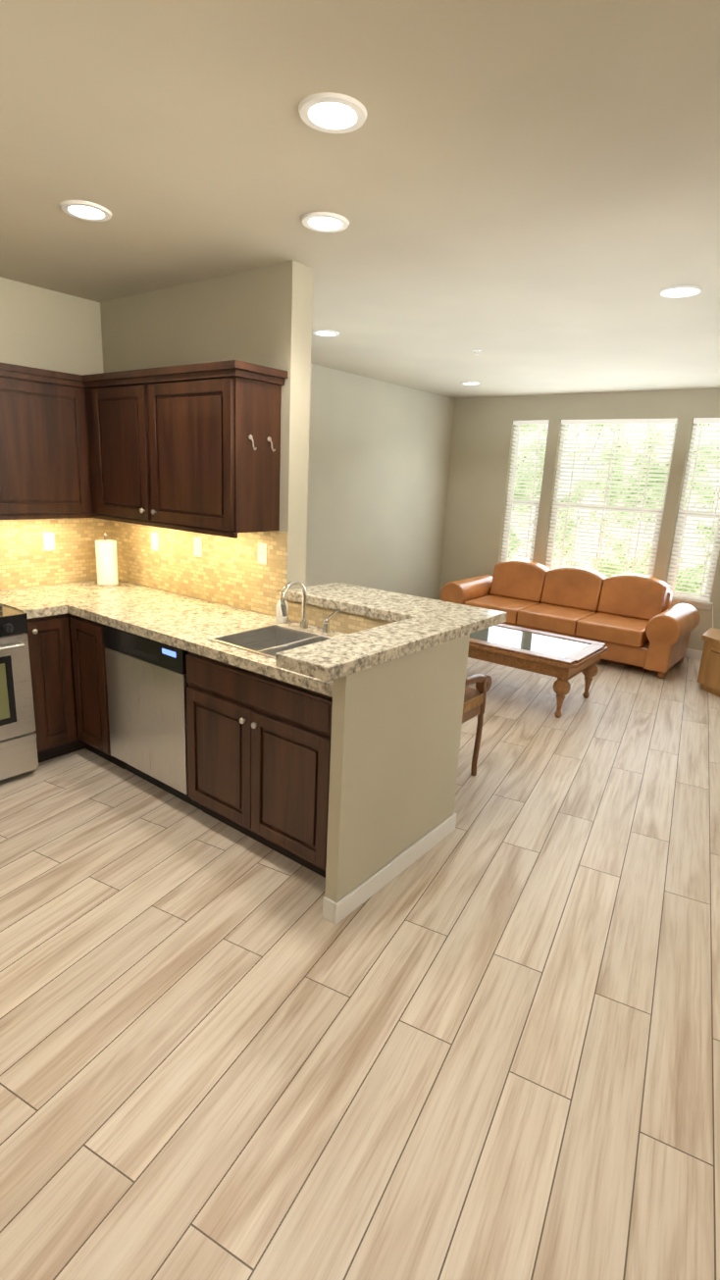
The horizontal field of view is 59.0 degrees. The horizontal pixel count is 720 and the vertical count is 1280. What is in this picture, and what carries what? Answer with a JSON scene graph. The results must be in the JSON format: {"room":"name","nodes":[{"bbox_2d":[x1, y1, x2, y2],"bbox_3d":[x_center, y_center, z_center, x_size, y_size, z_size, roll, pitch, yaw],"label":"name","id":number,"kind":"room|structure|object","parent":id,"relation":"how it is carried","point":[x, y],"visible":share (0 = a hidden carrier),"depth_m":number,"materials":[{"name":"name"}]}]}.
{"room":"kitchen","nodes":[
{"label":"kitchen","id":0,"kind":"room"},
{"bbox_2d":[0,276,109,590],"bbox_3d":[-2.822,-0.577,3.188,0.158,2.740,3.350,14,18,36],"label":"wall","id":1,"kind":"structure","parent":0,"point":[40,328],"depth_m":3.99,"materials":[{"name":"paint"}]},
{"bbox_2d":[0,367,82,516],"bbox_3d":[-1.967,-1.140,3.745,0.322,0.770,0.629,14,18,36],"label":"upper cabinet","id":2,"kind":"object","parent":1,"relation":"attached to","point":[39,447],"depth_m":3.65,"materials":[{"name":"brown wood"}]},
{"bbox_2d":[43,532,55,550],"bbox_3d":[-2.011,-0.638,4.117,0.007,0.116,0.072,14,18,36],"label":"electrical outlet plate","id":3,"kind":"object","parent":1,"relation":"attached to","point":[49,540],"depth_m":4.11,"materials":[{"name":"white plastic"}]},
{"bbox_2d":[98,259,469,821],"bbox_3d":[-0.591,-0.595,3.672,2.740,2.740,0.158,14,18,36],"label":"wall","id":4,"kind":"structure","parent":0,"point":[262,316],"depth_m":3.53,"materials":[{"name":"paint"}]},
{"bbox_2d":[94,375,145,524],"bbox_3d":[-1.284,-1.121,3.799,0.540,0.770,0.327,14,18,36],"label":"upper cabinet","id":5,"kind":"object","parent":4,"relation":"attached to","point":[121,436],"depth_m":3.67,"materials":[{"name":"brown wood"}]},
{"bbox_2d":[151,531,158,551],"bbox_3d":[-1.340,-0.643,4.151,0.072,0.116,0.007,14,18,36],"label":"electrical outlet plate","id":6,"kind":"object","parent":4,"relation":"attached to","point":[154,536],"depth_m":4.15,"materials":[{"name":"white plastic"}]},
{"bbox_2d":[193,536,202,557],"bbox_3d":[-0.993,-0.569,3.890,0.072,0.116,0.007,14,18,36],"label":"electrical outlet plate","id":7,"kind":"object","parent":4,"relation":"attached to","point":[197,541],"depth_m":3.89,"materials":[{"name":"white plastic"}]},
{"bbox_2d":[141,363,286,536],"bbox_3d":[-0.796,-1.003,3.436,0.699,0.770,0.327,14,18,36],"label":"upper cabinet","id":8,"kind":"object","parent":4,"relation":"attached to","point":[193,447],"depth_m":3.26,"materials":[{"name":"brown wood"}]},
{"bbox_2d":[257,542,267,563],"bbox_3d":[-0.545,-0.484,3.551,0.072,0.116,0.008,14,18,36],"label":"electrical outlet plate","id":9,"kind":"object","parent":4,"relation":"attached to","point":[262,547],"depth_m":3.55,"materials":[{"name":"white plastic"}]},
{"bbox_2d":[0,656,719,1279],"bbox_3d":[1.326,0.987,3.510,7.370,0.060,8.550,14,18,36],"label":"floor","id":10,"kind":"structure","parent":0,"point":[481,1041],"depth_m":2.08,"materials":[{"name":"brown wood"}]},
{"bbox_2d":[0,604,38,780],"bbox_3d":[-2.292,0.194,3.356,0.753,1.215,0.796,14,18,36],"label":"stove","id":11,"kind":"object","parent":10,"relation":"on","point":[18,747],"visible":1,"depth_m":3.43,"materials":[{"name":"silver metal"}]},
{"bbox_2d":[25,614,72,763],"bbox_3d":[-1.986,0.243,3.853,0.700,0.900,0.295,14,18,36],"label":"base cabinet","id":12,"kind":"object","parent":10,"relation":"on","point":[49,674],"depth_m":3.66,"materials":[{"name":"brown wood"}]},
{"bbox_2d":[0,599,31,618],"bbox_3d":[-2.074,-0.196,3.633,0.639,0.049,0.002,14,18,36],"label":"countertop","id":13,"kind":"structure","parent":12,"relation":"on","point":[6,602],"depth_m":3.55,"materials":[{"name":"stone"}]},
{"bbox_2d":[64,613,205,768],"bbox_3d":[-1.386,0.256,3.917,0.387,0.900,0.737,14,18,36],"label":"base cabinet","id":14,"kind":"object","parent":10,"relation":"on","point":[84,648],"depth_m":3.63,"materials":[{"name":"brown wood"}]},
{"bbox_2d":[7,579,348,697],"bbox_3d":[-0.907,-0.176,3.453,2.697,0.410,0.704,14,18,36],"label":"countertop","id":15,"kind":"structure","parent":14,"relation":"on","point":[250,640],"depth_m":3.36,"materials":[{"name":"stone"}]},
{"bbox_2d":[94,532,121,587],"bbox_3d":[-1.677,-0.533,4.212,0.170,0.349,0.170,14,18,36],"label":"paper towel","id":16,"kind":"object","parent":15,"relation":"on","point":[106,562],"visible":1,"depth_m":4.17,"materials":[{"name":"white paper"}]},
{"bbox_2d":[275,589,288,622],"bbox_3d":[-0.423,-0.185,3.433,0.066,0.182,0.075,14,18,36],"label":"soap bottle","id":17,"kind":"object","parent":15,"relation":"on","point":[280,618],"visible":0.62,"depth_m":3.42,"materials":[{"name":"white plastic"}]},
{"bbox_2d":[102,624,202,810],"bbox_3d":[-0.942,0.359,3.612,0.695,0.892,0.665,14,18,36],"label":"dishwasher","id":18,"kind":"object","parent":10,"relation":"on","point":[147,685],"visible":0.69,"depth_m":3.33,"materials":[{"name":"silver metal"}]},
{"bbox_2d":[461,673,491,775],"bbox_3d":[0.364,0.346,3.726,0.576,0.987,0.625,14,18,36],"label":"chair","id":19,"kind":"object","parent":10,"relation":"on","point":[474,704],"visible":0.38,"depth_m":3.73,"materials":[{"name":"brown wood"}]},
{"bbox_2d":[467,623,607,717],"bbox_3d":[1.269,0.202,5.459,1.400,0.478,0.850,14,18,36],"label":"coffee table","id":20,"kind":"object","parent":10,"relation":"on","point":[563,659],"visible":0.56,"depth_m":5.10,"materials":[{"name":"brown wood"}]},
{"bbox_2d":[440,560,699,678],"bbox_3d":[2.214,-0.337,6.948,2.559,0.865,0.950,14,18,36],"label":"sofa","id":21,"kind":"object","parent":10,"relation":"on","point":[635,620],"visible":0.71,"depth_m":6.68,"materials":[{"name":"leather"}]},
{"bbox_2d":[697,627,719,697],"bbox_3d":[3.774,0.336,5.373,1.656,0.495,0.673,14,18,36],"label":"side table","id":22,"kind":"object","parent":10,"relation":"on","point":[708,678],"visible":1,"depth_m":5.68,"materials":[{"name":"brown wood"}]},
{"bbox_2d":[0,0,719,398],"bbox_3d":[1.457,-1.731,2.808,7.370,0.080,8.550,14,18,36],"label":"ceiling","id":23,"kind":"structure","parent":0,"point":[522,196],"depth_m":2.16,"materials":[{"name":"paint"}]},
{"bbox_2d":[59,200,111,221],"bbox_3d":[-1.120,-1.755,2.604,0.198,0.009,0.198,14,18,36],"label":"recessed light","id":24,"kind":"object","parent":23,"relation":"in","point":[86,210],"visible":0.98,"depth_m":2.60,"materials":[{"name":"white plastic"}]},
{"bbox_2d":[301,211,349,232],"bbox_3d":[-0.143,-1.707,2.602,0.198,0.009,0.198,14,18,36],"label":"recessed light","id":25,"kind":"object","parent":23,"relation":"in","point":[325,222],"visible":0.98,"depth_m":2.59,"materials":[{"name":"white plastic"}]},
{"bbox_2d":[312,329,339,336],"bbox_3d":[-0.248,-2.240,4.643,0.198,0.009,0.198,14,18,36],"label":"recessed light","id":26,"kind":"object","parent":23,"relation":"in","point":[326,332],"visible":1,"depth_m":4.63,"materials":[{"name":"white plastic"}]},
{"bbox_2d":[298,92,367,133],"bbox_3d":[-0.078,-1.501,1.817,0.198,0.009,0.198,14,18,36],"label":"recessed light","id":27,"kind":"object","parent":23,"relation":"in","point":[332,113],"visible":0.98,"depth_m":1.81,"materials":[{"name":"white plastic"}]},
{"bbox_2d":[460,381,479,385],"bbox_3d":[1.162,-2.708,6.713,0.198,0.009,0.198,14,18,36],"label":"recessed light","id":28,"kind":"object","parent":23,"relation":"in","point":[470,383],"visible":0.98,"depth_m":6.69,"materials":[{"name":"white plastic"}]},
{"bbox_2d":[659,285,702,298],"bbox_3d":[1.652,-1.796,3.280,0.198,0.009,0.198,14,18,36],"label":"recessed light","id":29,"kind":"object","parent":23,"relation":"in","point":[675,291],"visible":0.92,"depth_m":3.27,"materials":[{"name":"white plastic"}]},
{"bbox_2d":[309,364,455,600],"bbox_3d":[-0.456,-1.326,6.528,0.150,2.740,4.960,14,18,36],"label":"wall","id":30,"kind":"structure","parent":0,"point":[392,487],"depth_m":7.17,"materials":[{"name":"paint"}]},
{"bbox_2d":[324,638,458,903],"bbox_3d":[0.134,0.551,2.730,0.060,1.062,0.750,14,18,36],"label":"wall","id":31,"kind":"structure","parent":0,"point":[396,724],"depth_m":2.63,"materials":[{"name":"paint"}]},
{"bbox_2d":[275,582,506,681],"bbox_3d":[-0.122,-0.103,2.983,1.107,0.052,1.370,14,18,36],"label":"bar","id":32,"kind":"object","parent":31,"relation":"on","point":[420,623],"visible":0.85,"depth_m":2.79,"materials":[{"name":"stone"}]},
{"bbox_2d":[327,812,457,924],"bbox_3d":[0.187,1.011,2.896,0.024,0.095,0.945,14,18,36],"label":"baseboard","id":33,"kind":"structure","parent":31,"relation":"attached to","point":[338,911],"depth_m":2.80,"materials":[{"name":"white paint"}]},
{"bbox_2d":[439,388,719,651],"bbox_3d":[3.922,-1.091,6.433,7.250,2.740,0.150,14,18,36],"label":"wall","id":34,"kind":"structure","parent":0,"point":[482,434],"depth_m":7.69,"materials":[{"name":"paint"}]},
{"bbox_2d":[501,424,548,562],"bbox_3d":[2.031,-1.726,7.825,0.458,1.843,0.062,14,18,36],"label":"window","id":35,"kind":"structure","parent":34,"relation":"in","point":[515,425],"depth_m":7.85,"materials":[{"name":"white plastic"}]},
{"bbox_2d":[500,419,549,562],"bbox_3d":[1.994,-1.718,7.776,0.436,1.832,0.058,14,18,36],"label":"window blinds","id":36,"kind":"object","parent":35,"relation":"attached to","point":[538,439],"visible":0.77,"depth_m":7.72,"materials":[{"name":"white plastic"}]},
{"bbox_2d":[545,423,677,576],"bbox_3d":[2.812,-1.538,7.244,1.258,1.843,0.062,14,18,36],"label":"window","id":37,"kind":"structure","parent":34,"relation":"in","point":[676,425],"depth_m":7.24,"materials":[{"name":"white plastic"}]},
{"bbox_2d":[544,417,678,577],"bbox_3d":[2.774,-1.531,7.196,1.236,1.832,0.058,14,18,36],"label":"window blinds","id":38,"kind":"object","parent":37,"relation":"attached to","point":[614,432],"visible":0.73,"depth_m":7.13,"materials":[{"name":"white plastic"}]},
{"bbox_2d":[670,596,713,610],"bbox_3d":[2.720,-0.593,7.423,2.505,0.080,0.120,14,18,36],"label":"window sill","id":39,"kind":"structure","parent":34,"relation":"attached to","point":[700,604],"depth_m":6.76,"materials":[{"name":"white paint"}]},
{"bbox_2d":[665,423,719,601],"bbox_3d":[3.594,-1.350,6.663,0.463,1.843,0.062,14,18,36],"label":"window","id":40,"kind":"structure","parent":34,"relation":"in","point":[677,555],"depth_m":6.72,"materials":[{"name":"white plastic"}]},
{"bbox_2d":[666,417,719,600],"bbox_3d":[3.556,-1.343,6.615,0.441,1.832,0.058,14,18,36],"label":"window blinds","id":41,"kind":"object","parent":40,"relation":"attached to","point":[701,421],"visible":0.94,"depth_m":6.62,"materials":[{"name":"white plastic"}]},
{"bbox_2d":[684,648,702,660],"bbox_3d":[3.869,0.216,6.657,7.099,0.095,0.014,14,18,36],"label":"baseboard","id":42,"kind":"structure","parent":34,"relation":"attached to","point":[691,653],"depth_m":6.85,"materials":[{"name":"white paint"}]},
{"label":"outside","id":43,"kind":"structure","parent":0,"visible":0},
{"bbox_2d":[507,422,719,601],"bbox_3d":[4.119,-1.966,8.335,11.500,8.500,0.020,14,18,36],"label":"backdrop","id":44,"kind":"structure","parent":43,"point":[681,564],"depth_m":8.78,"materials":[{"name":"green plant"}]}
]}

